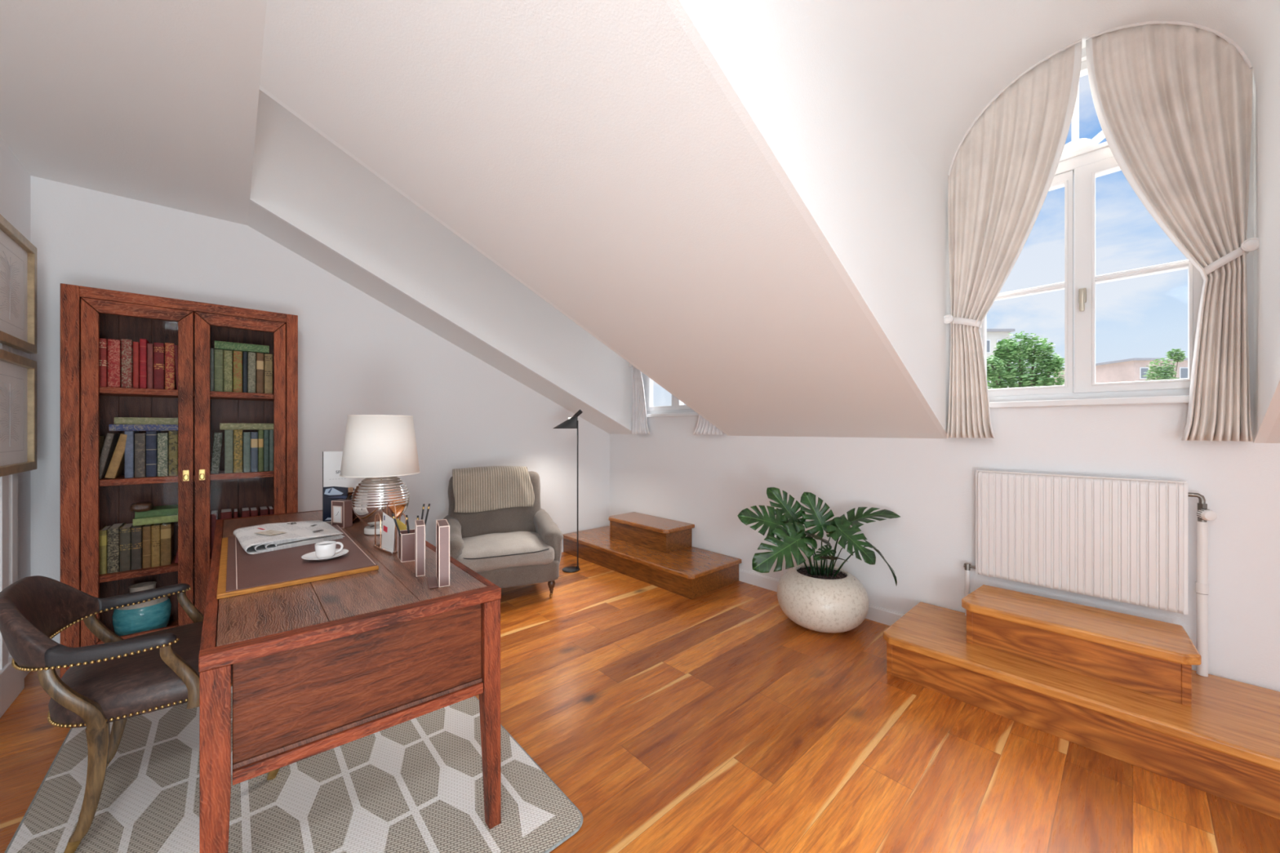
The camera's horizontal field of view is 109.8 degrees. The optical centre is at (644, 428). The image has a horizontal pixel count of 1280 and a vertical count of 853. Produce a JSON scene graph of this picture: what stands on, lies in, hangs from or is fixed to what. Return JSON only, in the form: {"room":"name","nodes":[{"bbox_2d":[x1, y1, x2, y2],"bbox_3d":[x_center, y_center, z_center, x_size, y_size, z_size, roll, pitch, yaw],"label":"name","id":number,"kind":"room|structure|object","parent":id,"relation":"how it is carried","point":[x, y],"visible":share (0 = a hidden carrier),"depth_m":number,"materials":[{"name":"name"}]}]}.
{"room":"home office","nodes":[
{"label":"home office","id":0,"kind":"room"},
{"bbox_2d":[0,137,30,580],"bbox_3d":[-0.973,-0.150,-0.216,0.120,2.900,7.400,0,0,-43],"label":"wall","id":1,"kind":"structure","parent":0,"point":[15,180],"depth_m":2.33,"materials":[{"name":"white paint"}]},
{"bbox_2d":[0,342,24,718],"bbox_3d":[-2.958,0.290,2.060,0.045,2.020,0.480,0,0,-43],"label":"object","id":2,"kind":"structure","parent":1,"relation":"attached to","point":[11,680],"depth_m":2.10,"materials":[{"name":"white paint"}]},
{"bbox_2d":[0,213,36,354],"bbox_3d":[-2.924,-0.653,2.079,0.030,0.543,0.580,0,0,-43],"label":"picture frame","id":3,"kind":"object","parent":1,"relation":"attached to","point":[18,255],"visible":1,"depth_m":2.14,"materials":[{"name":"brown wood"}]},
{"bbox_2d":[0,348,36,476],"bbox_3d":[-2.924,-0.069,2.079,0.030,0.553,0.580,0,0,-43],"label":"picture frame","id":4,"kind":"object","parent":1,"relation":"attached to","point":[18,374],"visible":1,"depth_m":2.14,"materials":[{"name":"brown wood"}]},
{"bbox_2d":[30,175,609,643],"bbox_3d":[-1.882,-0.150,3.895,4.315,2.900,0.120,0,0,-43],"label":"wall","id":5,"kind":"structure","parent":0,"point":[357,354],"depth_m":3.31,"materials":[{"name":"white paint"}]},
{"bbox_2d":[249,84,730,435],"bbox_3d":[-0.842,-1.030,3.312,3.276,2.181,1.375,0,0,-43],"label":"wall","id":6,"kind":"structure","parent":0,"point":[301,176],"depth_m":3.31,"materials":[{"name":"white paint"}]},
{"bbox_2d":[628,363,649,434],"bbox_3d":[0.068,-0.950,4.574,0.594,2.007,0.089,0,0,44],"label":"curtain","id":7,"kind":"object","parent":6,"relation":"hanging from","point":[639,420],"visible":0.37,"depth_m":4.69,"materials":[{"name":"white fabric"}]},
{"bbox_2d":[693,414,722,435],"bbox_3d":[0.477,-0.949,4.108,0.090,2.005,0.584,0,0,-43],"label":"curtain","id":8,"kind":"object","parent":6,"relation":"hanging from","point":[704,427],"visible":0.05,"depth_m":4.02,"materials":[{"name":"white fabric"}]},
{"bbox_2d":[0,0,1279,443],"bbox_3d":[0.554,-0.721,1.177,4.215,1.564,7.380,0,0,-43],"label":"ceiling","id":9,"kind":"structure","parent":0,"point":[588,148],"depth_m":1.81,"materials":[{"name":"white paint"}]},
{"bbox_2d":[0,551,1279,852],"bbox_3d":[0.794,1.360,0.991,4.315,0.120,7.980,0,0,-43],"label":"floor","id":10,"kind":"structure","parent":0,"point":[716,721],"depth_m":1.79,"materials":[{"name":"brown wood"}]},
{"bbox_2d":[60,283,297,678],"bbox_3d":[-2.737,0.279,2.741,0.963,2.042,0.374,0,0,-43],"label":"bookcase","id":11,"kind":"object","parent":10,"relation":"on","point":[89,504],"visible":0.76,"depth_m":2.62,"materials":[{"name":"red wood"}]},
{"bbox_2d":[99,435,104,457],"bbox_3d":[-3.029,0.157,2.485,0.036,0.236,0.190,0,0,-43],"label":"book","id":12,"kind":"object","parent":11,"relation":"on","point":[101,437],"visible":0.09,"depth_m":2.51,"materials":[{"name":"paper"}]},
{"bbox_2d":[99,338,107,386],"bbox_3d":[-3.004,-0.357,2.508,0.027,0.264,0.190,0,0,-43],"label":"book","id":13,"kind":"object","parent":11,"relation":"on","point":[103,342],"visible":0.45,"depth_m":2.44,"materials":[{"name":"paper"}]},
{"bbox_2d":[99,525,110,574],"bbox_3d":[-3.003,0.671,2.509,0.028,0.237,0.190,0,0,-43],"label":"book","id":14,"kind":"object","parent":11,"relation":"on","point":[103,532],"visible":0.69,"depth_m":2.44,"materials":[{"name":"paper"}]},
{"bbox_2d":[99,432,119,479],"bbox_3d":[-3.000,0.149,2.511,0.072,0.250,0.190,0,0,-43],"label":"book","id":15,"kind":"object","parent":11,"relation":"on","point":[112,438],"visible":0.7,"depth_m":2.46,"materials":[{"name":"paper"}]},
{"bbox_2d":[107,338,121,387],"bbox_3d":[-2.974,-0.357,2.535,0.045,0.265,0.190,0,0,-43],"label":"book","id":16,"kind":"object","parent":11,"relation":"on","point":[114,346],"visible":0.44,"depth_m":2.47,"materials":[{"name":"paper"}]},
{"bbox_2d":[106,522,124,573],"bbox_3d":[-2.976,0.667,2.534,0.042,0.245,0.190,0,0,-43],"label":"book","id":17,"kind":"object","parent":11,"relation":"on","point":[113,531],"visible":0.88,"depth_m":2.47,"materials":[{"name":"paper"}]},
{"bbox_2d":[104,433,127,478],"bbox_3d":[-2.965,0.151,2.544,0.093,0.246,0.190,0,0,-43],"label":"book","id":18,"kind":"object","parent":11,"relation":"on","point":[116,466],"visible":0.83,"depth_m":2.48,"materials":[{"name":"paper"}]},
{"bbox_2d":[120,523,133,571],"bbox_3d":[-2.945,0.670,2.563,0.040,0.239,0.190,0,0,-43],"label":"book","id":19,"kind":"object","parent":11,"relation":"on","point":[126,530],"visible":0.84,"depth_m":2.50,"materials":[{"name":"paper"}]},
{"bbox_2d":[121,338,133,387],"bbox_3d":[-2.941,-0.361,2.566,0.039,0.272,0.190,0,0,-43],"label":"book","id":20,"kind":"object","parent":11,"relation":"on","point":[126,344],"visible":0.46,"depth_m":2.50,"materials":[{"name":"paper"}]},
{"bbox_2d":[124,431,138,478],"bbox_3d":[-2.934,0.144,2.572,0.033,0.261,0.190,0,0,-43],"label":"book","id":21,"kind":"object","parent":11,"relation":"on","point":[130,443],"visible":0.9,"depth_m":2.51,"materials":[{"name":"paper"}]},
{"bbox_2d":[133,342,139,388],"bbox_3d":[-2.915,-0.356,2.590,0.022,0.262,0.190,0,0,-43],"label":"book","id":22,"kind":"object","parent":11,"relation":"on","point":[135,344],"visible":0.47,"depth_m":2.52,"materials":[{"name":"paper"}]},
{"bbox_2d":[131,524,144,569],"bbox_3d":[-2.914,0.671,2.591,0.039,0.237,0.190,0,0,-43],"label":"book","id":23,"kind":"object","parent":11,"relation":"on","point":[136,531],"visible":0.76,"depth_m":2.52,"materials":[{"name":"paper"}]},
{"bbox_2d":[133,515,177,525],"bbox_3d":[-2.850,0.525,2.647,0.195,0.038,0.194,0,0,-43],"label":"book","id":24,"kind":"object","parent":23,"relation":"on","point":[138,522],"visible":0.44,"depth_m":2.57,"materials":[{"name":"paper"}]},
{"bbox_2d":[134,504,177,519],"bbox_3d":[-2.847,0.485,2.650,0.187,0.040,0.194,0,0,-43],"label":"book","id":25,"kind":"object","parent":24,"relation":"on","point":[163,510],"visible":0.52,"depth_m":2.59,"materials":[{"name":"paper"}]},
{"bbox_2d":[129,501,153,511],"bbox_3d":[-2.846,0.441,2.545,0.090,0.051,0.104,0,0,-43],"label":"shell ornament","id":26,"kind":"object","parent":25,"relation":"on","point":[144,506],"visible":1,"depth_m":2.52,"materials":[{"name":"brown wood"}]},
{"bbox_2d":[134,433,146,477],"bbox_3d":[-2.904,0.150,2.600,0.040,0.249,0.190,0,0,-43],"label":"book","id":27,"kind":"object","parent":11,"relation":"on","point":[140,438],"visible":0.81,"depth_m":2.53,"materials":[{"name":"paper"}]},
{"bbox_2d":[111,581,171,636],"bbox_3d":[-2.906,1.049,2.605,0.230,0.292,0.230,0,0,-43],"label":"ginger jar","id":28,"kind":"object","parent":11,"relation":"on","point":[153,614],"visible":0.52,"depth_m":2.54,"materials":[{"name":"teal ceramic"}]},
{"bbox_2d":[139,338,150,388],"bbox_3d":[-2.896,-0.366,2.608,0.026,0.282,0.190,0,0,-43],"label":"book","id":29,"kind":"object","parent":11,"relation":"on","point":[143,342],"visible":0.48,"depth_m":2.54,"materials":[{"name":"paper"}]},
{"bbox_2d":[142,524,152,568],"bbox_3d":[-2.885,0.672,2.618,0.032,0.235,0.190,0,0,-43],"label":"book","id":30,"kind":"object","parent":11,"relation":"on","point":[147,529],"visible":0.72,"depth_m":2.55,"materials":[{"name":"paper"}]},
{"bbox_2d":[146,343,153,388],"bbox_3d":[-2.876,-0.355,2.626,0.022,0.260,0.190,0,0,-43],"label":"book","id":31,"kind":"object","parent":11,"relation":"on","point":[149,346],"visible":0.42,"depth_m":2.56,"materials":[{"name":"paper"}]},
{"bbox_2d":[146,431,159,477],"bbox_3d":[-2.873,0.144,2.629,0.040,0.261,0.190,0,0,-43],"label":"book","id":32,"kind":"object","parent":11,"relation":"on","point":[151,436],"visible":0.91,"depth_m":2.56,"materials":[{"name":"paper"}]},
{"bbox_2d":[151,523,161,567],"bbox_3d":[-2.860,0.672,2.641,0.033,0.235,0.190,0,0,-43],"label":"book","id":33,"kind":"object","parent":11,"relation":"on","point":[156,528],"visible":0.72,"depth_m":2.57,"materials":[{"name":"paper"}]},
{"bbox_2d":[153,342,164,389],"bbox_3d":[-2.851,-0.359,2.649,0.040,0.268,0.190,0,0,-43],"label":"book","id":34,"kind":"object","parent":11,"relation":"on","point":[158,348],"visible":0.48,"depth_m":2.58,"materials":[{"name":"paper"}]},
{"bbox_2d":[157,432,168,476],"bbox_3d":[-2.840,0.150,2.659,0.041,0.249,0.190,0,0,-43],"label":"book","id":35,"kind":"object","parent":11,"relation":"on","point":[162,438],"visible":0.83,"depth_m":2.59,"materials":[{"name":"paper"}]},
{"bbox_2d":[160,522,173,565],"bbox_3d":[-2.831,0.672,2.668,0.042,0.235,0.190,0,0,-43],"label":"book","id":36,"kind":"object","parent":11,"relation":"on","point":[166,529],"visible":0.85,"depth_m":2.60,"materials":[{"name":"paper"}]},
{"bbox_2d":[164,342,176,389],"bbox_3d":[-2.819,-0.361,2.679,0.038,0.272,0.190,0,0,-43],"label":"book","id":37,"kind":"object","parent":11,"relation":"on","point":[170,370],"visible":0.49,"depth_m":2.61,"materials":[{"name":"paper"}]},
{"bbox_2d":[168,431,177,475],"bbox_3d":[-2.809,0.144,2.688,0.036,0.261,0.190,0,0,-43],"label":"book","id":38,"kind":"object","parent":11,"relation":"on","point":[173,435],"visible":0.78,"depth_m":2.62,"materials":[{"name":"paper"}]},
{"bbox_2d":[108,424,177,431],"bbox_3d":[-2.886,-0.006,2.614,0.270,0.036,0.194,0,0,-43],"label":"book","id":39,"kind":"object","parent":38,"relation":"on","point":[111,427],"visible":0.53,"depth_m":2.54,"materials":[{"name":"paper"}]},
{"bbox_2d":[114,417,177,424],"bbox_3d":[-2.879,-0.044,2.620,0.252,0.038,0.194,0,0,-43],"label":"book","id":40,"kind":"object","parent":39,"relation":"on","point":[117,420],"visible":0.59,"depth_m":2.54,"materials":[{"name":"paper"}]},
{"bbox_2d":[173,345,177,390],"bbox_3d":[-2.797,-0.357,2.699,0.031,0.262,0.190,0,0,-43],"label":"book","id":41,"kind":"object","parent":11,"relation":"on","point":[175,347],"visible":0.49,"depth_m":2.63,"materials":[{"name":"paper"}]},
{"bbox_2d":[209,347,214,391],"bbox_3d":[-2.689,-0.357,2.798,0.017,0.264,0.190,0,0,-43],"label":"book","id":42,"kind":"object","parent":11,"relation":"on","point":[211,350],"visible":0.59,"depth_m":2.73,"materials":[{"name":"paper"}]},
{"bbox_2d":[209,510,217,559],"bbox_3d":[-2.678,0.654,2.795,0.030,0.272,0.170,0,0,-43],"label":"book","id":43,"kind":"object","parent":11,"relation":"on","point":[213,515],"visible":0.68,"depth_m":2.73,"materials":[{"name":"fabric"}]},
{"bbox_2d":[210,432,222,473],"bbox_3d":[-2.674,0.148,2.812,0.053,0.252,0.190,0,0,-43],"label":"book","id":44,"kind":"object","parent":11,"relation":"on","point":[217,443],"visible":1,"depth_m":2.74,"materials":[{"name":"paper"}]},
{"bbox_2d":[214,348,223,391],"bbox_3d":[-2.667,-0.355,2.818,0.039,0.261,0.190,0,0,-43],"label":"book","id":45,"kind":"object","parent":11,"relation":"on","point":[219,353],"visible":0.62,"depth_m":2.75,"materials":[{"name":"paper"}]},
{"bbox_2d":[214,340,269,355],"bbox_3d":[-2.585,-0.513,2.891,0.256,0.046,0.194,0,0,-43],"label":"book","id":46,"kind":"object","parent":45,"relation":"on","point":[230,346],"visible":0.83,"depth_m":2.82,"materials":[{"name":"paper"}]},
{"bbox_2d":[220,507,231,519],"bbox_3d":[-2.636,0.652,2.834,0.052,0.276,0.170,0,0,-43],"label":"book","id":47,"kind":"object","parent":11,"relation":"on","point":[224,513],"visible":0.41,"depth_m":2.78,"materials":[{"name":"paper"}]},
{"bbox_2d":[223,350,232,391],"bbox_3d":[-2.636,-0.354,2.847,0.039,0.258,0.190,0,0,-43],"label":"book","id":48,"kind":"object","parent":11,"relation":"on","point":[228,355],"visible":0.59,"depth_m":2.78,"materials":[{"name":"paper"}]},
{"bbox_2d":[224,430,232,473],"bbox_3d":[-2.634,0.141,2.849,0.038,0.267,0.190,0,0,-43],"label":"book","id":49,"kind":"object","parent":11,"relation":"on","point":[228,433],"visible":1,"depth_m":2.78,"materials":[{"name":"paper"}]},
{"bbox_2d":[233,508,238,518],"bbox_3d":[-2.603,0.654,2.864,0.020,0.272,0.170,0,0,-43],"label":"book","id":50,"kind":"object","parent":11,"relation":"on","point":[235,511],"visible":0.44,"depth_m":2.81,"materials":[{"name":"paper"}]},
{"bbox_2d":[233,430,242,472],"bbox_3d":[-2.602,0.141,2.878,0.041,0.267,0.190,0,0,-43],"label":"book","id":51,"kind":"object","parent":11,"relation":"on","point":[237,434],"visible":1,"depth_m":2.81,"materials":[{"name":"paper"}]},
{"bbox_2d":[233,351,242,392],"bbox_3d":[-2.603,-0.355,2.877,0.042,0.260,0.190,0,0,-43],"label":"book","id":52,"kind":"object","parent":11,"relation":"on","point":[237,355],"visible":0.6,"depth_m":2.81,"materials":[{"name":"paper"}]},
{"bbox_2d":[242,351,247,392],"bbox_3d":[-2.578,-0.355,2.900,0.019,0.260,0.190,0,0,-43],"label":"book","id":53,"kind":"object","parent":11,"relation":"on","point":[245,353],"visible":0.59,"depth_m":2.83,"materials":[{"name":"paper"}]},
{"bbox_2d":[240,506,249,517],"bbox_3d":[-2.569,0.653,2.895,0.039,0.273,0.170,0,0,-43],"label":"book","id":54,"kind":"object","parent":11,"relation":"on","point":[245,512],"visible":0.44,"depth_m":2.84,"materials":[{"name":"paper"}]},
{"bbox_2d":[242,431,250,472],"bbox_3d":[-2.572,0.148,2.906,0.033,0.253,0.190,0,0,-43],"label":"book","id":55,"kind":"object","parent":11,"relation":"on","point":[246,435],"visible":1,"depth_m":2.84,"materials":[{"name":"paper"}]},
{"bbox_2d":[247,351,255,392],"bbox_3d":[-2.555,-0.355,2.922,0.037,0.260,0.190,0,0,-43],"label":"book","id":56,"kind":"object","parent":11,"relation":"on","point":[251,356],"visible":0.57,"depth_m":2.85,"materials":[{"name":"paper"}]},
{"bbox_2d":[249,431,257,471],"bbox_3d":[-2.546,0.148,2.930,0.033,0.253,0.190,0,0,-43],"label":"book","id":57,"kind":"object","parent":11,"relation":"on","point":[254,435],"visible":0.93,"depth_m":2.86,"materials":[{"name":"paper"}]},
{"bbox_2d":[249,506,257,516],"bbox_3d":[-2.540,0.655,2.922,0.035,0.270,0.170,0,0,-43],"label":"book","id":58,"kind":"object","parent":11,"relation":"on","point":[253,511],"visible":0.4,"depth_m":2.87,"materials":[{"name":"paper"}]},
{"bbox_2d":[255,352,263,393],"bbox_3d":[-2.525,-0.355,2.949,0.035,0.260,0.190,0,0,-43],"label":"book","id":59,"kind":"object","parent":11,"relation":"on","point":[259,357],"visible":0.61,"depth_m":2.88,"materials":[{"name":"paper"}]},
{"bbox_2d":[257,430,263,471],"bbox_3d":[-2.523,0.141,2.952,0.024,0.267,0.190,0,0,-43],"label":"book","id":60,"kind":"object","parent":11,"relation":"on","point":[260,433],"visible":0.91,"depth_m":2.88,"materials":[{"name":"paper"}]},
{"bbox_2d":[258,506,268,515],"bbox_3d":[-2.504,0.655,2.955,0.041,0.270,0.170,0,0,-43],"label":"book","id":61,"kind":"object","parent":11,"relation":"on","point":[262,510],"visible":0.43,"depth_m":2.90,"materials":[{"name":"paper"}]},
{"bbox_2d":[263,430,268,471],"bbox_3d":[-2.503,0.141,2.970,0.024,0.267,0.190,0,0,-43],"label":"book","id":62,"kind":"object","parent":11,"relation":"on","point":[265,432],"visible":0.88,"depth_m":2.90,"materials":[{"name":"paper"}]},
{"bbox_2d":[263,353,272,393],"bbox_3d":[-2.495,-0.354,2.977,0.040,0.258,0.190,0,0,-43],"label":"book","id":63,"kind":"object","parent":11,"relation":"on","point":[268,358],"visible":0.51,"depth_m":2.91,"materials":[{"name":"paper"}]},
{"bbox_2d":[267,506,273,515],"bbox_3d":[-2.477,0.656,2.980,0.022,0.268,0.170,0,0,-43],"label":"book","id":64,"kind":"object","parent":11,"relation":"on","point":[270,508],"visible":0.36,"depth_m":2.92,"materials":[{"name":"paper"}]},
{"bbox_2d":[268,430,273,471],"bbox_3d":[-2.484,0.141,2.987,0.022,0.267,0.190,0,0,-43],"label":"book","id":65,"kind":"object","parent":11,"relation":"on","point":[270,432],"visible":0.83,"depth_m":2.92,"materials":[{"name":"paper"}]},
{"bbox_2d":[219,422,273,429],"bbox_3d":[-2.563,-0.014,2.912,0.268,0.040,0.194,0,0,-43],"label":"book","id":66,"kind":"object","parent":65,"relation":"on","point":[222,425],"visible":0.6,"depth_m":2.83,"materials":[{"name":"paper"}]},
{"bbox_2d":[4,686,582,852],"bbox_3d":[-1.396,1.295,1.784,1.379,0.009,2.099,0,0,-43],"label":"rug","id":67,"kind":"object","parent":10,"relation":"on","point":[415,785],"visible":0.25,"depth_m":1.58,"materials":[{"name":"grey fabric"}]},
{"bbox_2d":[0,575,279,852],"bbox_3d":[-1.718,0.894,1.636,0.728,0.801,0.691,0,0,-43],"label":"desk chair","id":68,"kind":"object","parent":67,"relation":"on","point":[118,679],"visible":0.88,"depth_m":1.42,"materials":[{"name":"brown leather"}]},
{"bbox_2d":[198,510,501,852],"bbox_3d":[-1.442,0.905,2.039,0.758,0.771,2.157,0,0,-43],"label":"desk","id":69,"kind":"object","parent":67,"relation":"on","point":[319,666],"visible":0.77,"depth_m":1.26,"materials":[{"name":"brown wood"}]},
{"bbox_2d":[217,524,378,599],"bbox_3d":[-1.463,0.511,1.874,0.448,0.018,0.972,0,0,-43],"label":"desk pad","id":70,"kind":"object","parent":69,"relation":"on","point":[241,572],"visible":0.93,"depth_m":1.65,"materials":[{"name":"brown leather"}]},
{"bbox_2d":[233,520,345,554],"bbox_3d":[-1.646,0.481,2.076,0.465,0.040,0.412,0,0,34],"label":"newspaper","id":71,"kind":"object","parent":70,"relation":"on","point":[259,539],"visible":1,"depth_m":2.01,"materials":[{"name":"white paper"}]},
{"bbox_2d":[301,548,348,560],"bbox_3d":[-1.237,0.493,1.743,0.151,0.016,0.151,0,0,-43],"label":"saucer","id":72,"kind":"object","parent":70,"relation":"on","point":[310,556],"visible":0.62,"depth_m":1.74,"materials":[{"name":"white ceramic"}]},
{"bbox_2d":[314,541,343,558],"bbox_3d":[-1.236,0.470,1.751,0.069,0.052,0.084,0,0,6],"label":"coffee cup","id":73,"kind":"object","parent":72,"relation":"on","point":[325,549],"visible":1,"depth_m":1.73,"materials":[{"name":"white ceramic"}]},
{"bbox_2d":[331,499,352,528],"bbox_3d":[-1.602,0.449,2.379,0.088,0.140,0.052,0,0,17],"label":"desk clock","id":74,"kind":"object","parent":69,"relation":"on","point":[341,509],"visible":0.92,"depth_m":2.36,"materials":[{"name":"wood"}]},
{"bbox_2d":[322,451,364,522],"bbox_3d":[-1.678,0.323,2.548,0.238,0.392,0.030,0,0,-21],"label":"book","id":75,"kind":"object","parent":69,"relation":"on","point":[335,487],"visible":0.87,"depth_m":2.51,"materials":[{"name":"white paper"}]},
{"bbox_2d":[345,487,359,523],"bbox_3d":[-1.618,0.421,2.476,0.104,0.195,0.104,0,0,-43],"label":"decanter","id":76,"kind":"object","parent":69,"relation":"on","point":[355,519],"visible":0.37,"depth_m":2.46,"materials":[{"name":"brown glass"}]},
{"bbox_2d":[339,414,420,535],"bbox_3d":[-1.326,0.227,2.265,0.350,0.585,0.350,0,0,-43],"label":"table lamp","id":77,"kind":"object","parent":69,"relation":"on","point":[379,449],"visible":0.85,"depth_m":2.15,"materials":[{"name":"white fabric"}]},
{"bbox_2d":[373,500,406,554],"bbox_3d":[-1.087,0.415,1.943,0.185,0.207,0.087,0,0,38],"label":"rack","id":78,"kind":"object","parent":69,"relation":"on","point":[380,547],"visible":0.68,"depth_m":1.93,"materials":[{"name":"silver metal"}]},
{"bbox_2d":[381,512,395,551],"bbox_3d":[-1.088,0.435,1.907,0.127,0.149,0.002,0,0,38],"label":"envelope","id":79,"kind":"object","parent":78,"relation":"in","point":[388,524],"visible":0.95,"depth_m":1.91,"materials":[{"name":"white paper"}]},
{"bbox_2d":[396,518,406,530],"bbox_3d":[-1.043,0.450,1.928,0.093,0.120,0.002,0,0,38],"label":"envelope","id":80,"kind":"object","parent":78,"relation":"in","point":[402,526],"visible":0.29,"depth_m":1.93,"materials":[{"name":"yellow paper"}]},
{"bbox_2d":[397,528,414,562],"bbox_3d":[-0.931,0.464,1.796,0.096,0.109,0.082,0,0,-29],"label":"pen cup","id":81,"kind":"object","parent":69,"relation":"on","point":[406,541],"visible":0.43,"depth_m":1.76,"materials":[{"name":"leather"}]},
{"bbox_2d":[391,513,400,535],"bbox_3d":[-0.959,0.424,1.770,0.067,0.182,0.008,0,0,-10],"label":"pencil","id":82,"kind":"object","parent":81,"relation":"in","point":[393,514],"visible":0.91,"depth_m":1.76,"materials":[{"name":"black wood"}]},
{"bbox_2d":[414,520,425,577],"bbox_3d":[-0.814,0.429,1.627,0.030,0.179,0.107,0,0,-29],"label":"bookend","id":83,"kind":"object","parent":69,"relation":"on","point":[420,526],"visible":1,"depth_m":1.58,"materials":[{"name":"leather"}]},
{"bbox_2d":[426,519,449,588],"bbox_3d":[-0.700,0.419,1.523,0.062,0.199,0.122,0,0,-29],"label":"bookend","id":84,"kind":"object","parent":69,"relation":"on","point":[442,579],"visible":1,"depth_m":1.48,"materials":[{"name":"leather"}]},
{"bbox_2d":[443,471,563,597],"bbox_3d":[-1.161,0.837,3.619,0.878,0.925,0.818,0,0,-25],"label":"armchair","id":85,"kind":"object","parent":10,"relation":"on","point":[513,546],"visible":0.78,"depth_m":3.44,"materials":[{"name":"beige fabric"}]},
{"bbox_2d":[452,466,534,512],"bbox_3d":[-1.296,0.508,3.864,0.655,0.360,0.272,0,0,-25],"label":"throw blanket","id":86,"kind":"object","parent":85,"relation":"on","point":[486,488],"visible":1,"depth_m":3.78,"materials":[{"name":"beige fabric"}]},
{"bbox_2d":[455,531,554,572],"bbox_3d":[-1.128,0.945,3.553,0.714,0.185,0.669,0,0,-25],"label":"seat cushion","id":87,"kind":"object","parent":85,"relation":"on","point":[481,551],"depth_m":3.34,"materials":[{"name":"grey fabric"}]},
{"bbox_2d":[553,408,582,573],"bbox_3d":[-0.725,0.560,4.143,0.230,1.479,0.243,0,0,-43],"label":"floor lamp","id":88,"kind":"object","parent":10,"relation":"on","point":[573,422],"visible":1,"depth_m":4.13,"materials":[{"name":"black metal"}]},
{"bbox_2d":[563,511,741,599],"bbox_3d":[-0.020,1.099,4.273,0.660,0.403,1.816,0,0,-43],"label":"steps","id":89,"kind":"structure","parent":10,"relation":"on","point":[655,551],"depth_m":4.04,"materials":[{"name":"brown wood"}]},
{"bbox_2d":[737,487,900,633],"bbox_3d":[1.106,0.848,2.868,0.817,0.902,0.722,0,0,-43],"label":"potted plant","id":90,"kind":"object","parent":10,"relation":"on","point":[819,597],"visible":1,"depth_m":2.83,"materials":[{"name":"green plant"}]},
{"bbox_2d":[883,584,1279,819],"bbox_3d":[1.965,1.089,2.096,0.664,0.421,1.400,0,0,-43],"label":"steps","id":91,"kind":"structure","parent":10,"relation":"on","point":[1124,687],"depth_m":1.89,"materials":[{"name":"brown wood"}]},
{"bbox_2d":[609,47,1279,691],"bbox_3d":[2.123,-0.410,2.555,0.160,3.420,7.280,0,0,-43],"label":"wall","id":92,"kind":"structure","parent":0,"point":[671,472],"depth_m":2.70,"materials":[{"name":"white paint"}]},
{"bbox_2d":[642,373,698,417],"bbox_3d":[0.298,-1.001,4.463,0.130,1.768,1.030,0,0,-43],"label":"window","id":93,"kind":"structure","parent":92,"relation":"in","point":[677,409],"depth_m":4.56,"materials":[{"name":"white paint"}]},
{"bbox_2d":[738,568,904,626],"bbox_3d":[2.059,1.251,2.496,0.014,0.098,7.280,0,0,-43],"label":"baseboard","id":94,"kind":"structure","parent":92,"relation":"attached to","point":[879,615],"depth_m":3.58,"materials":[{"name":"white paint"}]},
{"bbox_2d":[963,470,1217,676],"bbox_3d":[2.179,0.662,2.295,0.107,0.848,0.914,0,0,-43],"label":"radiator","id":95,"kind":"object","parent":92,"relation":"attached to","point":[1121,540],"visible":1,"depth_m":2.22,"materials":[{"name":"white metal"}]},
{"bbox_2d":[979,60,1203,408],"bbox_3d":[2.246,-1.011,2.348,0.130,1.788,1.070,0,0,-43],"label":"window","id":96,"kind":"structure","parent":92,"relation":"in","point":[1082,160],"depth_m":2.31,"materials":[{"name":"white paint"}]},
{"bbox_2d":[665,0,1279,443],"bbox_3d":[1.058,-1.030,1.249,3.276,2.181,1.283,0,0,-43],"label":"wall","id":97,"kind":"structure","parent":0,"point":[861,110],"depth_m":1.87,"materials":[{"name":"white paint"}]},
{"bbox_2d":[943,39,1082,438],"bbox_3d":[1.990,-0.949,2.466,0.090,2.005,0.587,0,0,-43],"label":"curtain","id":98,"kind":"object","parent":97,"relation":"hanging from","point":[1002,170],"visible":1,"depth_m":2.52,"materials":[{"name":"white fabric"}]},
{"bbox_2d":[1085,20,1258,441],"bbox_3d":[2.372,-0.949,2.050,0.091,2.005,0.518,0,0,-43],"label":"curtain","id":99,"kind":"object","parent":97,"relation":"hanging from","point":[1172,100],"visible":1,"depth_m":1.98,"materials":[{"name":"white fabric"}]},
{"label":"outside","id":100,"kind":"structure","parent":0,"visible":0},
{"bbox_3d":[68.181,12.550,49.230,153.000,0.500,200.000,0,0,-43],"label":"ground","id":101,"kind":"structure","parent":100,"visible":0},
{"bbox_2d":[986,328,1015,388],"bbox_3d":[30.274,1.732,44.500,4.947,21.135,9.500,0,0,0],"label":"building","id":102,"kind":"structure","parent":101,"relation":"on","point":[993,335],"depth_m":40.00,"materials":[{"name":"grey"}]},
{"bbox_2d":[986,331,1064,389],"bbox_3d":[21.616,3.325,26.351,5.007,17.951,2.838,0,0,-1],"label":"tree","id":103,"kind":"object","parent":101,"relation":"on","point":[1015,353],"visible":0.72,"depth_m":25.51,"materials":[{"name":"green plant"}]},
{"bbox_2d":[1053,358,1187,385],"bbox_3d":[55.134,2.552,50.500,14.276,19.495,14.209,0,0,-43],"label":"building","id":104,"kind":"structure","parent":101,"relation":"on","point":[1129,370],"depth_m":46.44,"materials":[{"name":"grey"}]},
{"bbox_2d":[1142,348,1187,380],"bbox_3d":[43.968,2.756,37.927,3.124,19.088,1.777,0,0,9],"label":"tree","id":105,"kind":"object","parent":101,"relation":"on","point":[1166,375],"visible":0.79,"depth_m":37.85,"materials":[{"name":"green plant"}]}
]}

